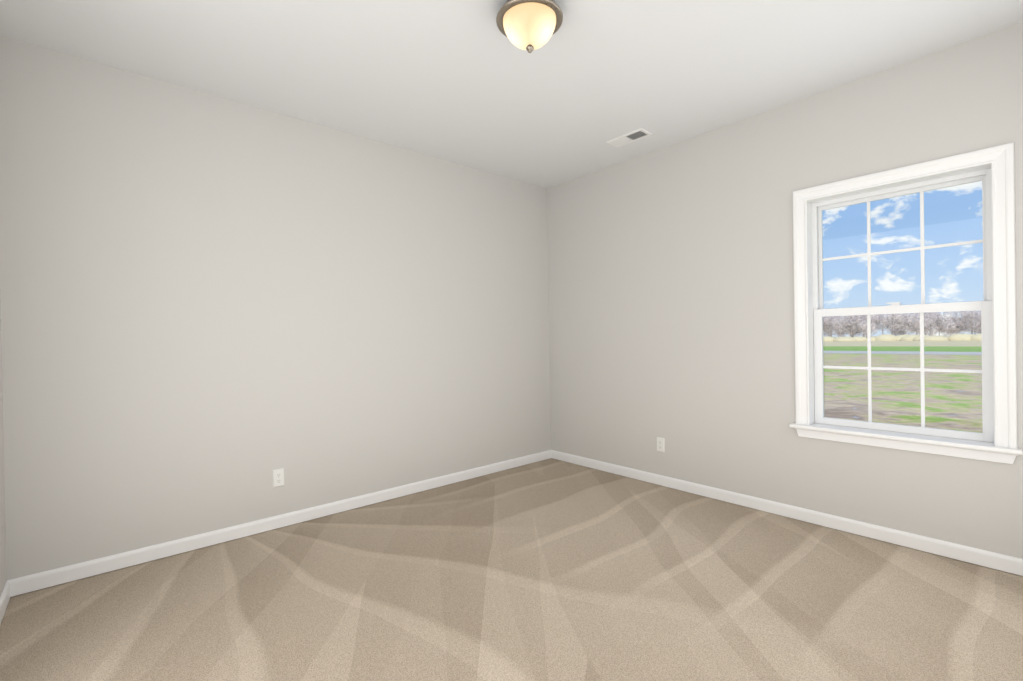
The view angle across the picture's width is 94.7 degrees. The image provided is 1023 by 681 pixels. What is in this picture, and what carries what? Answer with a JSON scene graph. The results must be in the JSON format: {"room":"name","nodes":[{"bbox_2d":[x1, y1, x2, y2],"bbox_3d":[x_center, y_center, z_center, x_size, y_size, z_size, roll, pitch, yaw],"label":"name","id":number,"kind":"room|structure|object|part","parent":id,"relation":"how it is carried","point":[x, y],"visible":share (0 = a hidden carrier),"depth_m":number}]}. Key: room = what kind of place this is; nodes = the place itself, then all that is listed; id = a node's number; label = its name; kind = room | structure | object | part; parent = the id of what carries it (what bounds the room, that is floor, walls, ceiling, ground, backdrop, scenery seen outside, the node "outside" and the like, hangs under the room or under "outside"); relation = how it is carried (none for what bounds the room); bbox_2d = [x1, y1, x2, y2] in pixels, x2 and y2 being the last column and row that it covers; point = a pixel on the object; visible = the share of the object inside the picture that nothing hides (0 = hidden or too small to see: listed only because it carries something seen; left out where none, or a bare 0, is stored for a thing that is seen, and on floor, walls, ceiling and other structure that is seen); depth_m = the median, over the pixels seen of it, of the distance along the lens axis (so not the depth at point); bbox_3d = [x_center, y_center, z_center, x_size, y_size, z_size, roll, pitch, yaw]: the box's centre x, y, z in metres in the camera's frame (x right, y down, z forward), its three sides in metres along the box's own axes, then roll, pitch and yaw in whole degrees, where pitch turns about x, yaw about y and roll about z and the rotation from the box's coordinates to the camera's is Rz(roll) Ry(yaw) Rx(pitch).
{"room":"empty bedroom","nodes":[
{"label":"empty bedroom","id":0,"kind":"room"},
{"bbox_2d":[0,285,6,595],"bbox_3d":[-1.384,-0.128,0.884,0.200,2.740,3.560,-1,0,-41],"label":"wall","id":1,"kind":"structure","parent":0,"point":[3,574],"depth_m":2.25},
{"bbox_2d":[0,581,9,624],"bbox_3d":[-1.282,1.196,0.960,0.012,0.081,3.560,-1,0,-41],"label":"baseboard","id":2,"kind":"structure","parent":1,"relation":"attached to","point":[4,597],"depth_m":2.18},
{"bbox_2d":[0,35,550,579],"bbox_3d":[-1.114,-0.144,3.615,4.200,2.740,0.200,-1,0,-41],"label":"wall","id":3,"kind":"structure","parent":0,"point":[216,311],"depth_m":2.92},
{"bbox_2d":[273,468,283,486],"bbox_3d":[-1.532,0.904,3.103,0.070,0.114,0.008,-1,0,-41],"label":"outlet","id":4,"kind":"object","parent":3,"relation":"attached to","point":[278,477],"visible":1,"depth_m":3.10},
{"bbox_2d":[7,450,550,596],"bbox_3d":[-1.022,1.180,3.542,3.800,0.081,0.012,-1,0,-41],"label":"baseboard","id":5,"kind":"structure","parent":3,"relation":"attached to","point":[45,579],"depth_m":2.92},
{"bbox_2d":[0,458,1022,680],"bbox_3d":[0.146,1.272,2.206,4.200,0.120,3.960,-1,0,-41],"label":"floor","id":6,"kind":"structure","parent":0,"point":[551,569],"depth_m":2.19},
{"bbox_2d":[0,0,1022,187],"bbox_3d":[0.099,-1.588,2.193,4.200,0.120,3.960,-1,0,-41],"label":"ceiling","id":7,"kind":"structure","parent":0,"point":[466,83],"depth_m":2.55},
{"bbox_2d":[496,0,562,52],"bbox_3d":[0.083,-1.419,2.149,0.304,0.216,0.304,-1,0,-41],"label":"flush-mount light","id":8,"kind":"object","parent":7,"relation":"attached to","point":[529,26],"visible":1,"depth_m":2.08},
{"bbox_2d":[607,128,651,146],"bbox_3d":[0.897,-1.541,3.602,0.150,0.012,0.316,-1,0,-41],"label":"ceiling vent","id":9,"kind":"object","parent":7,"relation":"in","point":[633,136],"visible":1,"depth_m":3.59},
{"bbox_2d":[547,22,1022,560],"bbox_3d":[1.629,-0.188,3.514,0.200,2.740,3.560,-1,0,-41],"label":"wall","id":10,"kind":"structure","parent":0,"point":[671,294],"depth_m":3.32},
{"bbox_2d":[657,437,664,451],"bbox_3d":[1.216,0.852,3.853,0.008,0.114,0.070,-1,0,-41],"label":"outlet","id":11,"kind":"object","parent":10,"relation":"attached to","point":[660,445],"visible":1,"depth_m":3.85},
{"bbox_2d":[551,450,1022,575],"bbox_3d":[1.570,1.138,3.451,0.012,0.081,3.560,-1,0,-41],"label":"baseboard","id":12,"kind":"structure","parent":10,"relation":"attached to","point":[996,561],"depth_m":2.97},
{"bbox_2d":[807,164,990,424],"bbox_3d":[2.262,-0.175,2.789,0.201,1.476,0.856,-1,0,-41],"label":"liner","id":13,"kind":"object","parent":10,"relation":"attached to","point":[811,317],"visible":0.4,"depth_m":3.05},
{"bbox_2d":[792,142,1018,463],"bbox_3d":[2.252,-0.180,2.780,0.218,1.602,1.000,-1,0,-41],"label":"window","id":14,"kind":"structure","parent":10,"relation":"in","point":[1000,231],"depth_m":2.65},
{"bbox_3d":[2.291,-0.523,2.817,0.030,0.716,0.788,-1,0,-41],"label":"window sash upper","id":15,"kind":"part","parent":14,"relation":"part of"},
{"bbox_3d":[2.271,0.166,2.793,0.037,0.745,0.828,-1,0,-41],"label":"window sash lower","id":16,"kind":"part","parent":14,"relation":"part of"},
{"bbox_3d":[2.191,0.593,2.719,0.023,0.058,1.000,-1,0,-41],"label":"window apron","id":17,"kind":"part","parent":14,"relation":"part of"},
{"bbox_2d":[886,301,974,305],"bbox_3d":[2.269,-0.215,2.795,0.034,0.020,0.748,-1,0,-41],"label":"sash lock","id":18,"kind":"object","parent":14,"relation":"attached to","point":[895,303],"visible":0.79,"depth_m":2.79},
{"bbox_2d":[789,423,1022,454],"bbox_3d":[2.213,0.552,2.743,0.150,0.023,1.038,-1,0,-41],"label":"window sill","id":19,"kind":"structure","parent":10,"relation":"attached to","point":[955,442],"depth_m":2.65},
{"label":"outside","id":20,"kind":"structure","parent":0,"visible":0},
{"bbox_2d":[823,335,982,432],"bbox_3d":[77.841,-0.007,114.139,259.500,0.200,370.000,-1,0,-41],"label":"lawn","id":21,"kind":"structure","parent":20,"point":[885,401],"depth_m":15.08},
{"bbox_2d":[823,310,981,341],"bbox_3d":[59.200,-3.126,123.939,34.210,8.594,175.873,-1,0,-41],"label":"tree","id":22,"kind":"object","parent":21,"relation":"on","point":[947,328],"depth_m":93.65}
]}

